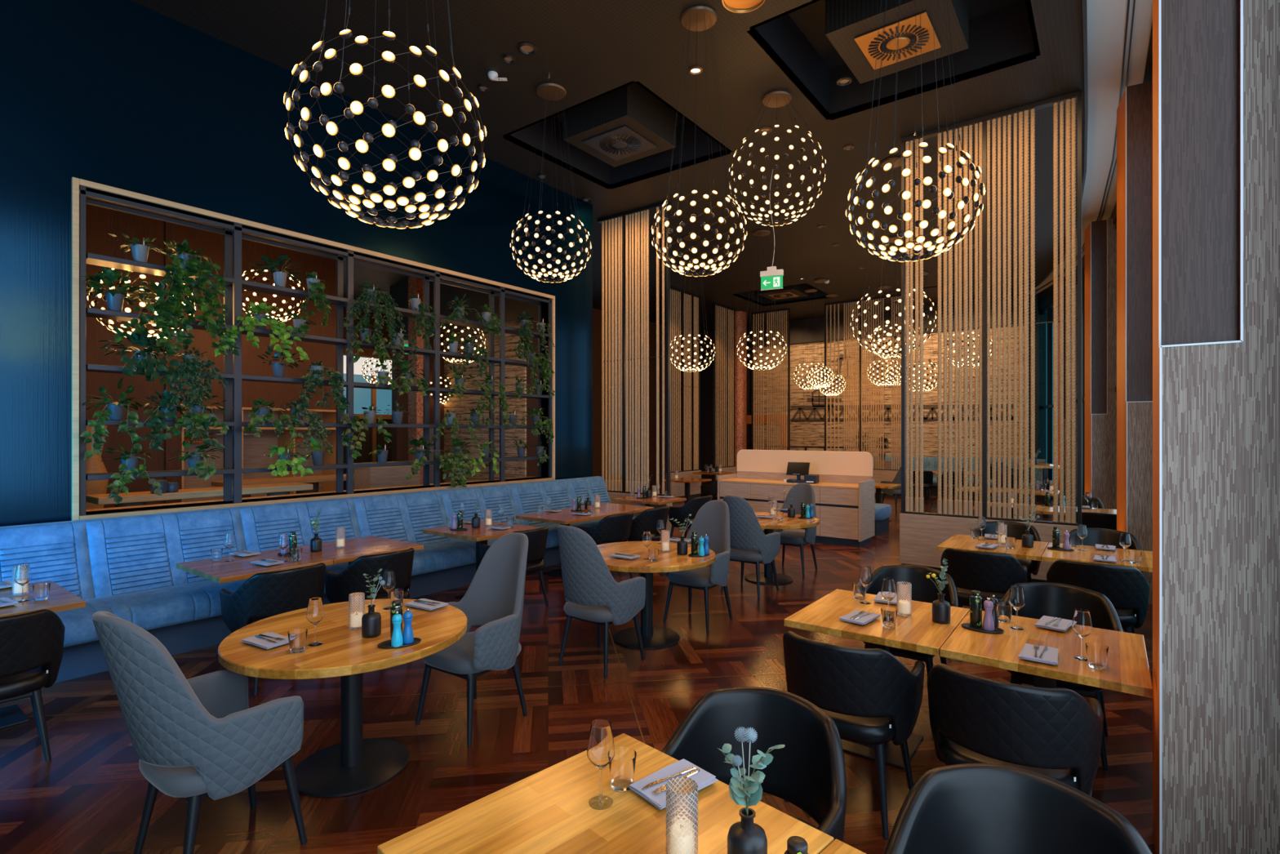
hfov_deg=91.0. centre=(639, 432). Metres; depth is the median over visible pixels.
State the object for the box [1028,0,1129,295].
trim
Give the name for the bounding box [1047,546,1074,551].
serving tray
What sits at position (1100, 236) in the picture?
wall pier
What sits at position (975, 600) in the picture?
oil bottle
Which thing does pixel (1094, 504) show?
tumbler
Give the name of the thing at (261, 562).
napkin
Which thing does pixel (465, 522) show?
napkin
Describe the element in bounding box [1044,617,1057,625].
knife
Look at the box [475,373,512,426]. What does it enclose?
potted plant
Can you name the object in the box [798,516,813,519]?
serving tray
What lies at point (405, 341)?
exit sign
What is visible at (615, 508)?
dining table
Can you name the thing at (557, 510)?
napkin
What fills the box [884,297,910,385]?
pendant lamp
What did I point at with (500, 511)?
wine glass
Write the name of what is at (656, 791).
fork
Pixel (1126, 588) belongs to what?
leather chair
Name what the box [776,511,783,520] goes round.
tumbler
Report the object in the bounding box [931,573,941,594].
flower
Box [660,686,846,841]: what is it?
leather chair
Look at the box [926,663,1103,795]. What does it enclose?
leather chair
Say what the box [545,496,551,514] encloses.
wine glass
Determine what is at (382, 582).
thistle
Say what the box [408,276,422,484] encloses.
wall
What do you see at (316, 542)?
vase
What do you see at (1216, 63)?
wall pier
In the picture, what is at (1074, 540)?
tumbler
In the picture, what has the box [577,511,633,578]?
leather chair
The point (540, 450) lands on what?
potted plant
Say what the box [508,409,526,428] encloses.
potted plant
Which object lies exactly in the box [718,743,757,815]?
eucalyptus sprig
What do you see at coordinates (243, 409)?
shelf
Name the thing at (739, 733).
thistle
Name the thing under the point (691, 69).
recessed light
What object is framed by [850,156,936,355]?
pendant lamp
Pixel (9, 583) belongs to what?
napkin
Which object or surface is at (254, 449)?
coat rack
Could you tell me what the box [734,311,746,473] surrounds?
column
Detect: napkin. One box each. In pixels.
[0,580,12,588]
[0,597,18,607]
[230,550,261,556]
[240,631,288,648]
[251,558,284,565]
[404,598,448,610]
[456,520,471,523]
[486,525,511,529]
[542,509,561,511]
[571,511,591,515]
[608,552,639,559]
[629,758,718,809]
[670,537,691,542]
[755,515,774,518]
[838,609,879,624]
[873,591,897,604]
[973,542,999,548]
[984,533,997,538]
[1017,643,1058,664]
[1035,615,1072,631]
[1093,555,1116,562]
[1094,543,1115,550]
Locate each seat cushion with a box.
[54,598,112,647]
[96,578,247,630]
[323,561,348,594]
[411,539,475,576]
[457,536,549,548]
[536,520,598,547]
[875,502,891,520]
[932,477,937,486]
[967,478,992,487]
[1006,481,1042,489]
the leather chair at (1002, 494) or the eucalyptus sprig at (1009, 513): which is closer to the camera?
the eucalyptus sprig at (1009, 513)
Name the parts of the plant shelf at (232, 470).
post, shelf, shelf, shelf, shelf, shelf, post, shelf, shelf, shelf, shelf, shelf, rail, post, shelf, shelf, shelf, shelf, shelf, post, shelf, shelf, shelf, shelf, shelf, post, shelf, shelf, shelf, shelf, shelf, post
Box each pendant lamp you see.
[87,204,195,338]
[241,237,305,321]
[283,0,486,228]
[361,297,391,384]
[430,335,450,404]
[440,284,485,363]
[510,82,591,282]
[651,4,746,276]
[670,235,715,372]
[728,89,826,226]
[737,229,786,369]
[793,288,828,389]
[808,278,834,387]
[818,293,845,395]
[845,0,985,262]
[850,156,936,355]
[866,284,901,386]
[870,235,915,359]
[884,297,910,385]
[909,271,937,391]
[946,244,992,367]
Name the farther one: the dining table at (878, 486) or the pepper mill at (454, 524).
the dining table at (878, 486)
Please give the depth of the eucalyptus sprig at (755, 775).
1.47 m
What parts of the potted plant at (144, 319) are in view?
stem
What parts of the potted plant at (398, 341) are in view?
pot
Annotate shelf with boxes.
[79,185,551,515]
[181,426,336,429]
[183,405,336,412]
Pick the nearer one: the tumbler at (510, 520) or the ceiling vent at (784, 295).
the tumbler at (510, 520)
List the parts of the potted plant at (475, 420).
pot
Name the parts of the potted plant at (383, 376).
pot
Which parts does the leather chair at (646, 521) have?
seat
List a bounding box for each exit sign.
[403,339,408,354]
[760,168,783,290]
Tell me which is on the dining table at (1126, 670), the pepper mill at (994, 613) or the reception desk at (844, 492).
the pepper mill at (994, 613)
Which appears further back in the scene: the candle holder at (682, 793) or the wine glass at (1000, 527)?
the wine glass at (1000, 527)
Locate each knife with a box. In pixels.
[255,635,276,642]
[413,600,436,605]
[641,766,695,790]
[853,611,871,619]
[1039,645,1048,657]
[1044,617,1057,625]
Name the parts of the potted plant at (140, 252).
pot, stem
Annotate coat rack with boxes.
[181,405,336,502]
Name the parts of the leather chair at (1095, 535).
backrest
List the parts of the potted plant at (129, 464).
pot, stem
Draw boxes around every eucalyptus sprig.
[313,511,321,533]
[363,573,377,599]
[368,568,382,604]
[670,518,684,536]
[681,514,691,532]
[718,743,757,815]
[728,771,762,815]
[738,744,785,815]
[928,572,944,593]
[937,558,948,594]
[1008,513,1029,530]
[1025,510,1037,525]
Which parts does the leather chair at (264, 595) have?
leg, seat, backrest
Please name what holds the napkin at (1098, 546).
on the dining table at (1049, 555)
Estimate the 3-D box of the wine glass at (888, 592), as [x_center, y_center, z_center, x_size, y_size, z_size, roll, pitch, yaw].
[1.406,0.937,3.557,0.080,0.225,0.080,0,0,-14]
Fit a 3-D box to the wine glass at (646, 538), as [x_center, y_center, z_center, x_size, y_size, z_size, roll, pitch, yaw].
[0.057,0.937,5.250,0.080,0.225,0.080,0,0,-14]
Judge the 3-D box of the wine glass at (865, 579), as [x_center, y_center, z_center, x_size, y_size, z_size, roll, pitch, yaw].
[1.393,0.937,3.887,0.080,0.225,0.080,0,0,-14]
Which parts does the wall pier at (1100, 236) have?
edge trim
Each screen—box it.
[597,200,672,532]
[670,286,701,497]
[711,302,736,479]
[751,308,790,450]
[824,293,901,497]
[899,89,1081,582]
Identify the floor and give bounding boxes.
[0,480,1155,853]
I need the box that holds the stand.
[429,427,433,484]
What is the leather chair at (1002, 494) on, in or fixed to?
on the floor at (91, 795)
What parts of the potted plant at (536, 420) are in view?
pot, stem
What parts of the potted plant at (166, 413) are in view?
pot, stem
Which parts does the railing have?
rail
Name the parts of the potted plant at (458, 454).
stem, pot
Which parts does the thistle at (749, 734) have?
stem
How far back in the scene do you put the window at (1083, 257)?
13.89 m
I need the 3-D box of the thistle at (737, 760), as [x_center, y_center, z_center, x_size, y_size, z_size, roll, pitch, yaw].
[0.240,0.871,1.499,0.043,0.199,0.025,0,0,37]
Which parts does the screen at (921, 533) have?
post, post, panel, rail, rail, cross rod, post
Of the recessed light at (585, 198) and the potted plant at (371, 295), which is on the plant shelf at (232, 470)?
the potted plant at (371, 295)
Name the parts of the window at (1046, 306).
pane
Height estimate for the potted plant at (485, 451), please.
0.474 m
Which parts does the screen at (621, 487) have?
post, cross rod, rail, rail, panel, post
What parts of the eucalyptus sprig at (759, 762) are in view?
stem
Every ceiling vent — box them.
[582,125,657,160]
[767,291,799,298]
[853,11,941,69]
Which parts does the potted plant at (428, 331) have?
stem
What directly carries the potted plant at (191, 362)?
on the plant shelf at (232, 470)
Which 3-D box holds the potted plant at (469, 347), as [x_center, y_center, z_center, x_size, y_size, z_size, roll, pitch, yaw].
[-2.287,-1.043,8.615,0.272,0.582,0.482,0,0,37]
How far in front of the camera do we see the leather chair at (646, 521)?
8.01 m
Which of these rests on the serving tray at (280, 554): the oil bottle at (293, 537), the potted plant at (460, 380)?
the oil bottle at (293, 537)
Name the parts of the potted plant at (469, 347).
pot, stem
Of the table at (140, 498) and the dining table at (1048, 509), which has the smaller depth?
the table at (140, 498)
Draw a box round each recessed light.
[477,83,489,91]
[502,53,515,63]
[516,41,537,54]
[537,173,549,178]
[582,196,591,200]
[688,65,702,75]
[758,126,772,133]
[817,224,826,227]
[836,76,852,85]
[843,144,853,150]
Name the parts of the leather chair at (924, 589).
seat, seat frame, backrest, leg, leg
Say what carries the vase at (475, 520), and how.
on the dining table at (481, 535)
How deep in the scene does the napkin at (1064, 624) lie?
3.38 m
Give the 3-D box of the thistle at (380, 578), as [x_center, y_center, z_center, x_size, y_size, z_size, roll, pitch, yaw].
[-1.362,0.854,3.247,0.066,0.230,0.020,0,0,8]
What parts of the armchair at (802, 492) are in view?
leg, seat, seat frame, backrest, leg, leg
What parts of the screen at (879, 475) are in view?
post, post, rail, rail, panel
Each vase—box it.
[310,533,321,551]
[361,604,381,637]
[471,513,479,528]
[584,497,591,509]
[646,488,651,497]
[676,536,687,555]
[727,807,767,853]
[787,504,795,517]
[932,592,950,623]
[1022,529,1033,547]
[1035,457,1038,464]
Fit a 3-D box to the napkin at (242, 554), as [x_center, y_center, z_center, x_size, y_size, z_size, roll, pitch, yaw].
[-3.395,1.034,5.404,0.231,0.014,0.155,0,0,31]
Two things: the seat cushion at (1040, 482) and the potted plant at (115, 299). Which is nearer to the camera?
the potted plant at (115, 299)
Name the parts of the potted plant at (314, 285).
pot, stem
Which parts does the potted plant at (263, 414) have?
pot, stem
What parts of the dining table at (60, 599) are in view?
plate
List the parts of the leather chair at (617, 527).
backrest, seat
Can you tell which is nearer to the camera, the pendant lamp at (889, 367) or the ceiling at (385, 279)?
the ceiling at (385, 279)
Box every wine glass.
[13,564,31,602]
[223,533,235,561]
[277,533,288,561]
[306,597,324,646]
[382,569,395,609]
[458,502,466,513]
[497,505,504,525]
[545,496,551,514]
[579,495,586,512]
[586,718,614,809]
[642,531,651,559]
[655,482,660,490]
[656,519,664,543]
[768,495,773,512]
[771,500,777,519]
[858,565,872,604]
[880,577,896,606]
[977,516,986,540]
[995,521,1005,546]
[1008,585,1025,630]
[1043,477,1048,489]
[1071,608,1093,661]
[1076,524,1087,551]
[1084,491,1091,508]
[1119,532,1131,561]
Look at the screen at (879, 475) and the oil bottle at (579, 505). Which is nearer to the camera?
the oil bottle at (579, 505)
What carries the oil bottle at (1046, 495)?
on the serving tray
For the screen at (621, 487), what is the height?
5.660 m
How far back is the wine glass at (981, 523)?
6.15 m
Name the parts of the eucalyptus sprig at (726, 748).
stem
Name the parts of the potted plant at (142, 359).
pot, stem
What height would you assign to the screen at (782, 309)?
5.660 m
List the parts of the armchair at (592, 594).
leg, seat, seat frame, leg, backrest, leg, leg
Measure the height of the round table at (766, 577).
0.750 m
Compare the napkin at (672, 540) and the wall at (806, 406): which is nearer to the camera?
the napkin at (672, 540)
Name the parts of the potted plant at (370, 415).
stem, pot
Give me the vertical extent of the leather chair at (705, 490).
0.853 m
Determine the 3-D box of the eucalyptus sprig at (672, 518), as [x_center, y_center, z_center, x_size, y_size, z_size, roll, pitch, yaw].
[0.318,0.862,5.506,0.051,0.215,0.169,0,0,-38]
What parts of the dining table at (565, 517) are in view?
plate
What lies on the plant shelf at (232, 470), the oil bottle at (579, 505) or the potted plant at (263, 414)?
the potted plant at (263, 414)
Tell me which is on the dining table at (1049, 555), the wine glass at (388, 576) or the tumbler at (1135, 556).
the tumbler at (1135, 556)
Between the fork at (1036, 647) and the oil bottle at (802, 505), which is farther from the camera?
the oil bottle at (802, 505)
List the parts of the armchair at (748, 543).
leg, seat frame, seat, backrest, leg, leg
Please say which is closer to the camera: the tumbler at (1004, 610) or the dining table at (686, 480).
the tumbler at (1004, 610)
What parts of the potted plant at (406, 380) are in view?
pot, stem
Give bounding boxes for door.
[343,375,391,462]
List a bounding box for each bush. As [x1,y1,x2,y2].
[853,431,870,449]
[874,436,891,469]
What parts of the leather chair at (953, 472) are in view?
backrest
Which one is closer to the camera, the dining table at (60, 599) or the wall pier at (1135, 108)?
the dining table at (60, 599)
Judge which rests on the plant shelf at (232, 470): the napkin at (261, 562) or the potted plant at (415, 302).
the potted plant at (415, 302)
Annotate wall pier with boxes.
[1038,308,1042,459]
[1053,277,1077,502]
[1084,217,1116,509]
[1116,80,1152,604]
[1152,0,1279,853]
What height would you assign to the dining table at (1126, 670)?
0.750 m
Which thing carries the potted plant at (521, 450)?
on the plant shelf at (232, 470)
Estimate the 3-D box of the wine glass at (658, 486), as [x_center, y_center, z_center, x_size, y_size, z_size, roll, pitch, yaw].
[0.297,0.937,10.393,0.080,0.225,0.080,0,0,-14]
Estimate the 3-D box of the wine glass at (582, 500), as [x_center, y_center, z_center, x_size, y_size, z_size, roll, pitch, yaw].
[-0.753,0.937,8.278,0.080,0.225,0.080,0,0,-14]
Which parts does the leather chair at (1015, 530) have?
seat, leg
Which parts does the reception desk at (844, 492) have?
panel, drawer, drawer, door, drawer, door, rail, panel, drawer, door, panel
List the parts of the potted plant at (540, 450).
pot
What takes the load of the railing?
on the floor at (91, 795)
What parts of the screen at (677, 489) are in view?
rail, rail, panel, post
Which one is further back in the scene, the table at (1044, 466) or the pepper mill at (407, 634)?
the table at (1044, 466)
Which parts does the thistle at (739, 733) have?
stem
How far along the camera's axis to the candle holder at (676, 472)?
14.40 m
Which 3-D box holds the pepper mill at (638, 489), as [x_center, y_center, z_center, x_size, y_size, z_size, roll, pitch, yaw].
[-0.018,0.958,10.149,0.055,0.169,0.055,0,0,37]
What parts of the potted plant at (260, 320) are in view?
pot, stem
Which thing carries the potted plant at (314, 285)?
on the plant shelf at (232, 470)
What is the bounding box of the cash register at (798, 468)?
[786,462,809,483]
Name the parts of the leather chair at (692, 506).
leg, seat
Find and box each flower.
[925,574,940,593]
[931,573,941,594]
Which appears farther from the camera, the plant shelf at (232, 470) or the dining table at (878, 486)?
the dining table at (878, 486)
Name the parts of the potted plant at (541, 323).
pot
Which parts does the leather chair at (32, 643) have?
seat frame, seat, backrest, leg, leg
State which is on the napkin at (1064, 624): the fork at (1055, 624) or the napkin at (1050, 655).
the fork at (1055, 624)
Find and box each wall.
[0,0,592,526]
[85,197,336,508]
[343,306,391,359]
[343,418,391,489]
[389,276,537,340]
[391,308,693,488]
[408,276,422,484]
[444,320,526,482]
[699,295,1038,479]
[754,323,1024,458]
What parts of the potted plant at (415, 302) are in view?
pot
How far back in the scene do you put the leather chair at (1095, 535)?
6.21 m
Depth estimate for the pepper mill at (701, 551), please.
5.34 m
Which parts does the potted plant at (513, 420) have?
pot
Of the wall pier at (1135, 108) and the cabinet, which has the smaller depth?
the wall pier at (1135, 108)
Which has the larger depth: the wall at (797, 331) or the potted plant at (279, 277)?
the wall at (797, 331)
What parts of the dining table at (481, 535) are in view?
plate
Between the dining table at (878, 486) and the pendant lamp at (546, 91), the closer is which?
the pendant lamp at (546, 91)
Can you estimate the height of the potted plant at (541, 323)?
0.453 m
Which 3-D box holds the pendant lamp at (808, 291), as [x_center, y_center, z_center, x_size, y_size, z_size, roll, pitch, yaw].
[4.622,-2.519,17.002,0.913,2.682,0.910,0,0,-31]
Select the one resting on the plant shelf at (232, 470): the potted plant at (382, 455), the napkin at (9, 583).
the potted plant at (382, 455)
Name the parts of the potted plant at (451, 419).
pot, stem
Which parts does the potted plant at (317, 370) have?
pot, stem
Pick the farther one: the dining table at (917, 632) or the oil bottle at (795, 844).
the dining table at (917, 632)
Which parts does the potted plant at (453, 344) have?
pot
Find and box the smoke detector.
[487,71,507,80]
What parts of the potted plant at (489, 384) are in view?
pot, stem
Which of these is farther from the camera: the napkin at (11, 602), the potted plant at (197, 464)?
the potted plant at (197, 464)
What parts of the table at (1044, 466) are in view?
leg, leg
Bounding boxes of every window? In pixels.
[343,373,391,414]
[1038,274,1071,497]
[1075,217,1110,495]
[1110,200,1116,391]
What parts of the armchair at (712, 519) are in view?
leg, leg, seat frame, backrest, seat, leg, leg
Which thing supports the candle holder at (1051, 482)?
on the dining table at (1037, 492)
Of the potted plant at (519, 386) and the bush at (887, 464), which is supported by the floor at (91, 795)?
the bush at (887, 464)
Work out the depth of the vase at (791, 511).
7.80 m
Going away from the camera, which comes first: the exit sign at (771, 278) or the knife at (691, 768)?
the knife at (691, 768)
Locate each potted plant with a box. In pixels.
[80,266,156,311]
[80,377,149,460]
[97,326,190,388]
[101,440,161,504]
[107,232,169,262]
[114,280,195,342]
[124,389,225,451]
[151,239,239,357]
[163,391,229,439]
[166,344,227,408]
[167,436,225,480]
[213,301,309,362]
[242,398,303,439]
[243,254,303,287]
[256,345,303,377]
[263,440,313,476]
[277,399,333,451]
[284,310,316,337]
[291,360,351,426]
[297,435,333,465]
[301,271,331,326]
[341,404,391,458]
[343,280,405,357]
[352,318,390,363]
[368,444,393,462]
[371,363,399,386]
[384,400,410,423]
[388,359,430,395]
[393,327,419,361]
[405,433,471,479]
[406,294,436,354]
[408,293,422,311]
[433,406,479,447]
[440,293,491,328]
[441,364,488,399]
[442,331,465,352]
[442,436,472,487]
[462,335,491,377]
[467,405,493,428]
[471,440,498,475]
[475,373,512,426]
[478,303,502,338]
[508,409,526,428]
[510,439,531,457]
[513,311,551,369]
[515,376,535,399]
[521,407,554,443]
[527,344,554,390]
[533,377,555,397]
[533,441,546,466]
[536,318,555,346]
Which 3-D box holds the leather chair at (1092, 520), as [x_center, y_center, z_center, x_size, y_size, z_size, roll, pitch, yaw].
[5.633,1.376,7.725,0.646,0.853,0.620,0,0,37]
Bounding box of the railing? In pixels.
[769,445,867,451]
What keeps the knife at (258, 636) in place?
on the napkin at (259, 642)
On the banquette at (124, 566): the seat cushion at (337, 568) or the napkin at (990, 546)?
the seat cushion at (337, 568)
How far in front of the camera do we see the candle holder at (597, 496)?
8.79 m
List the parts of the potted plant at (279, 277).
stem, pot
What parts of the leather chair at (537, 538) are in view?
backrest, seat frame, seat, leg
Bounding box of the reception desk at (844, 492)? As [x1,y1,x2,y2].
[717,449,875,547]
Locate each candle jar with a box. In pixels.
[149,480,168,493]
[167,482,178,492]
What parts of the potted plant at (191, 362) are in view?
pot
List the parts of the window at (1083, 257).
pane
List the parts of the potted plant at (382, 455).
pot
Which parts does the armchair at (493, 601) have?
leg, seat frame, leg, seat, leg, backrest, leg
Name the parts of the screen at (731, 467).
post, panel, rail, post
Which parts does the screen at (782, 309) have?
post, rail, post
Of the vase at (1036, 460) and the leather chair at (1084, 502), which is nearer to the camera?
the leather chair at (1084, 502)
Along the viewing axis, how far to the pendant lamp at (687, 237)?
12.33 m
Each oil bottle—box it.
[288,531,297,554]
[390,600,402,638]
[457,511,462,528]
[577,496,581,511]
[642,485,646,497]
[691,531,697,554]
[784,835,808,853]
[800,502,805,517]
[969,590,982,627]
[1044,492,1049,505]
[1052,526,1060,547]
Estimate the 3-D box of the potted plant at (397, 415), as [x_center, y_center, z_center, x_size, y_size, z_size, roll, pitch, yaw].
[-2.968,-0.260,7.771,0.322,0.294,0.200,0,0,-44]
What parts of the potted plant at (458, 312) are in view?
pot, stem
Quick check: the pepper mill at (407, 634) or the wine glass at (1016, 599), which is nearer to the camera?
the pepper mill at (407, 634)
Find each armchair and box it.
[92,611,306,853]
[415,532,528,746]
[557,524,645,677]
[662,500,732,631]
[720,495,780,598]
[773,482,817,576]
[880,463,910,511]
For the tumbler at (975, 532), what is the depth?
6.22 m
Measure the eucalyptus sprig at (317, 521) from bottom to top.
0.276 m
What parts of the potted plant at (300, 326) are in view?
pot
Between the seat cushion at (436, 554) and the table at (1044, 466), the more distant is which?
the table at (1044, 466)
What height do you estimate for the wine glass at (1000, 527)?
0.225 m
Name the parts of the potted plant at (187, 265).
pot, stem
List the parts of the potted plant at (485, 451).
pot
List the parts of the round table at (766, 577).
plate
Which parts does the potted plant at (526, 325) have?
pot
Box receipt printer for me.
[804,474,818,484]
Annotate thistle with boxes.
[371,576,382,604]
[371,580,385,605]
[732,755,746,808]
[733,726,746,798]
[742,727,757,784]
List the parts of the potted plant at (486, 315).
pot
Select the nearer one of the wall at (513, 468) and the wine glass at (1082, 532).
the wine glass at (1082, 532)
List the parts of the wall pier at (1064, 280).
edge trim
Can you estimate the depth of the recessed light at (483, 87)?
7.01 m
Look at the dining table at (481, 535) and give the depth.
6.79 m
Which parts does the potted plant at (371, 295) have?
pot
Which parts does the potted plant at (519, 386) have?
pot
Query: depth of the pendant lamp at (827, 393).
17.51 m
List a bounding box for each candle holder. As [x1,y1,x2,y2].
[12,565,29,595]
[335,526,345,547]
[348,591,364,630]
[484,509,492,525]
[595,494,599,507]
[652,484,657,496]
[661,529,670,551]
[666,777,697,853]
[675,471,678,478]
[769,500,776,515]
[897,581,911,616]
[997,524,1007,544]
[1010,491,1013,503]
[1048,480,1053,490]
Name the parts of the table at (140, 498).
leg, leg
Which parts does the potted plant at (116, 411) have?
stem, pot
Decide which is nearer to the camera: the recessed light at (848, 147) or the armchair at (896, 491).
the recessed light at (848, 147)
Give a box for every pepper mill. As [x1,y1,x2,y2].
[280,546,288,553]
[391,610,403,647]
[402,608,413,644]
[451,513,456,528]
[572,497,576,510]
[637,487,640,497]
[697,535,704,555]
[703,534,709,554]
[805,504,809,518]
[809,503,813,516]
[982,597,994,631]
[989,595,999,627]
[1035,480,1039,489]
[1062,530,1070,549]
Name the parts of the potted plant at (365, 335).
pot, stem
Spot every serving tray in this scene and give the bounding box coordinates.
[277,551,291,555]
[377,637,421,648]
[449,528,467,530]
[688,553,710,556]
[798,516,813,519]
[961,622,1004,633]
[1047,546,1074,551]
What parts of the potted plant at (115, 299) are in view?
stem, pot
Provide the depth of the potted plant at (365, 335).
7.40 m
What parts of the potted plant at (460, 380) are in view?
pot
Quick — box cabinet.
[354,465,420,489]
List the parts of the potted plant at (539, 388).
pot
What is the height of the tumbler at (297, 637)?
0.096 m
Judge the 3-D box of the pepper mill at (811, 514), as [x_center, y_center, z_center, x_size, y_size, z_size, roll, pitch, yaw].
[2.130,0.958,7.809,0.055,0.169,0.055,0,0,37]
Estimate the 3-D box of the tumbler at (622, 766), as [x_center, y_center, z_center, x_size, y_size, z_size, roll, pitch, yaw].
[-0.053,1.001,1.869,0.085,0.096,0.085,0,0,37]
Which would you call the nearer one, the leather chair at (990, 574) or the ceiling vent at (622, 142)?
the leather chair at (990, 574)
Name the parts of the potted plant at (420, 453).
pot, stem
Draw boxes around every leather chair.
[0,608,65,761]
[219,562,325,695]
[324,547,414,603]
[479,525,548,606]
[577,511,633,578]
[627,505,669,541]
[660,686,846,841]
[668,494,712,542]
[700,479,717,500]
[782,631,924,839]
[863,564,958,677]
[884,763,1152,853]
[909,470,933,503]
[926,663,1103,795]
[937,471,964,499]
[940,547,1027,608]
[977,520,1040,582]
[990,492,1030,517]
[990,506,1030,519]
[1000,582,1123,769]
[1046,559,1149,632]
[1057,495,1104,521]
[1062,528,1143,632]
[1076,511,1116,530]
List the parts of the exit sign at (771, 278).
panel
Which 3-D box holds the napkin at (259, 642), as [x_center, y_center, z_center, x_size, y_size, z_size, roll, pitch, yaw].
[-1.855,1.034,3.142,0.231,0.014,0.155,0,0,31]
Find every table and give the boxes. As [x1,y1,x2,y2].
[0,580,85,728]
[85,482,313,506]
[176,548,333,656]
[211,473,354,497]
[217,598,467,797]
[287,535,423,564]
[377,733,834,853]
[422,520,539,599]
[515,508,613,577]
[567,502,653,515]
[597,541,715,648]
[611,494,686,506]
[664,477,711,503]
[693,471,733,484]
[744,511,819,584]
[784,589,969,768]
[819,839,866,853]
[875,482,901,521]
[913,470,943,499]
[937,533,1048,560]
[939,610,1152,795]
[957,486,1007,493]
[967,471,979,502]
[973,502,1046,514]
[1006,488,1059,519]
[1012,462,1064,518]
[1041,542,1152,572]
[1042,506,1116,515]
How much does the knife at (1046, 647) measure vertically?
0.004 m
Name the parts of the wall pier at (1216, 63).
edge trim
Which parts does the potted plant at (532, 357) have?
pot, stem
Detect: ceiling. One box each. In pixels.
[87,197,422,297]
[130,0,1152,333]
[353,287,389,304]
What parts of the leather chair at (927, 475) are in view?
backrest, seat, leg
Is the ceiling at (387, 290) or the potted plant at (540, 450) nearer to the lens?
the potted plant at (540, 450)
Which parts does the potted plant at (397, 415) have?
pot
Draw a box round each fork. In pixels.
[258,634,284,640]
[416,599,439,604]
[652,768,699,795]
[849,610,865,618]
[1034,644,1039,657]
[1053,617,1061,626]
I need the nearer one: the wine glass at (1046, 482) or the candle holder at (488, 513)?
the candle holder at (488, 513)
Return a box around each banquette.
[0,475,635,683]
[874,455,1046,501]
[875,502,891,535]
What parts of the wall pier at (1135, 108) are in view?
edge trim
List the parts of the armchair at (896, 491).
leg, backrest, seat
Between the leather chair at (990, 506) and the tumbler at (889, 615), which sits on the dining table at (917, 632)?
the tumbler at (889, 615)
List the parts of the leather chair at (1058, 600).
leg, seat frame, seat, backrest, leg, leg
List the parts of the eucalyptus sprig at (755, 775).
stem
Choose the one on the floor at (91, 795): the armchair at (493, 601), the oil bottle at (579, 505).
the armchair at (493, 601)
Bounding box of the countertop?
[719,478,858,488]
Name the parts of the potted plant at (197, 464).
pot, stem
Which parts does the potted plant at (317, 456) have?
pot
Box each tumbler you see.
[31,582,50,600]
[210,547,222,560]
[287,628,307,653]
[290,547,302,560]
[389,588,404,606]
[446,517,452,527]
[506,516,514,526]
[536,506,542,514]
[586,505,593,512]
[608,746,636,791]
[629,491,635,497]
[648,548,658,561]
[664,490,669,495]
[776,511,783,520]
[852,582,865,599]
[880,606,897,628]
[969,528,979,538]
[996,601,1013,622]
[1004,537,1015,548]
[1040,484,1045,489]
[1069,535,1080,546]
[1085,642,1108,669]
[1091,501,1098,508]
[1128,550,1142,564]
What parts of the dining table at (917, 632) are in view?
plate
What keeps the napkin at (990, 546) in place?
on the dining table at (965, 542)
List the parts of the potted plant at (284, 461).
pot, stem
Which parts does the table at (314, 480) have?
leg, leg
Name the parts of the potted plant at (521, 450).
pot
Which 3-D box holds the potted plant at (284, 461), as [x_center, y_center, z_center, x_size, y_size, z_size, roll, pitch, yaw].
[-3.764,0.270,6.665,0.339,0.398,0.442,0,0,37]
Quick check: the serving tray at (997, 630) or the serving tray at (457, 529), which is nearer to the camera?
the serving tray at (997, 630)
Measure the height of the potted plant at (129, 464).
0.589 m
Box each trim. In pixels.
[71,177,555,520]
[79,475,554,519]
[343,355,391,377]
[746,414,779,423]
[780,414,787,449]
[1022,0,1088,295]
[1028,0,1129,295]
[1028,0,1135,296]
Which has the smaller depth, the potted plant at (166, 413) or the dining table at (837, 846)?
the dining table at (837, 846)
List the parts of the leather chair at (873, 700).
backrest, seat, seat frame, leg, leg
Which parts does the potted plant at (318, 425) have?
pot, stem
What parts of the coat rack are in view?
rail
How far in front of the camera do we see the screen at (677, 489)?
17.24 m
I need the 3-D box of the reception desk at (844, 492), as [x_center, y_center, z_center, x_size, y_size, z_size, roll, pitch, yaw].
[2.643,1.055,10.883,2.550,1.490,0.750,0,0,37]
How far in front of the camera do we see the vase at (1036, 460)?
13.70 m
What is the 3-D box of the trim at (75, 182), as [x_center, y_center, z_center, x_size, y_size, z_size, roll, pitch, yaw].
[-3.182,-0.705,7.679,0.340,2.890,5.740,0,0,37]
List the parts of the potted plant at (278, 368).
pot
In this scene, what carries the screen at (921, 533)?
on the floor at (91, 795)
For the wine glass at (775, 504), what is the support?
on the round table at (766, 577)
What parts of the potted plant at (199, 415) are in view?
stem, pot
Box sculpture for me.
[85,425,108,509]

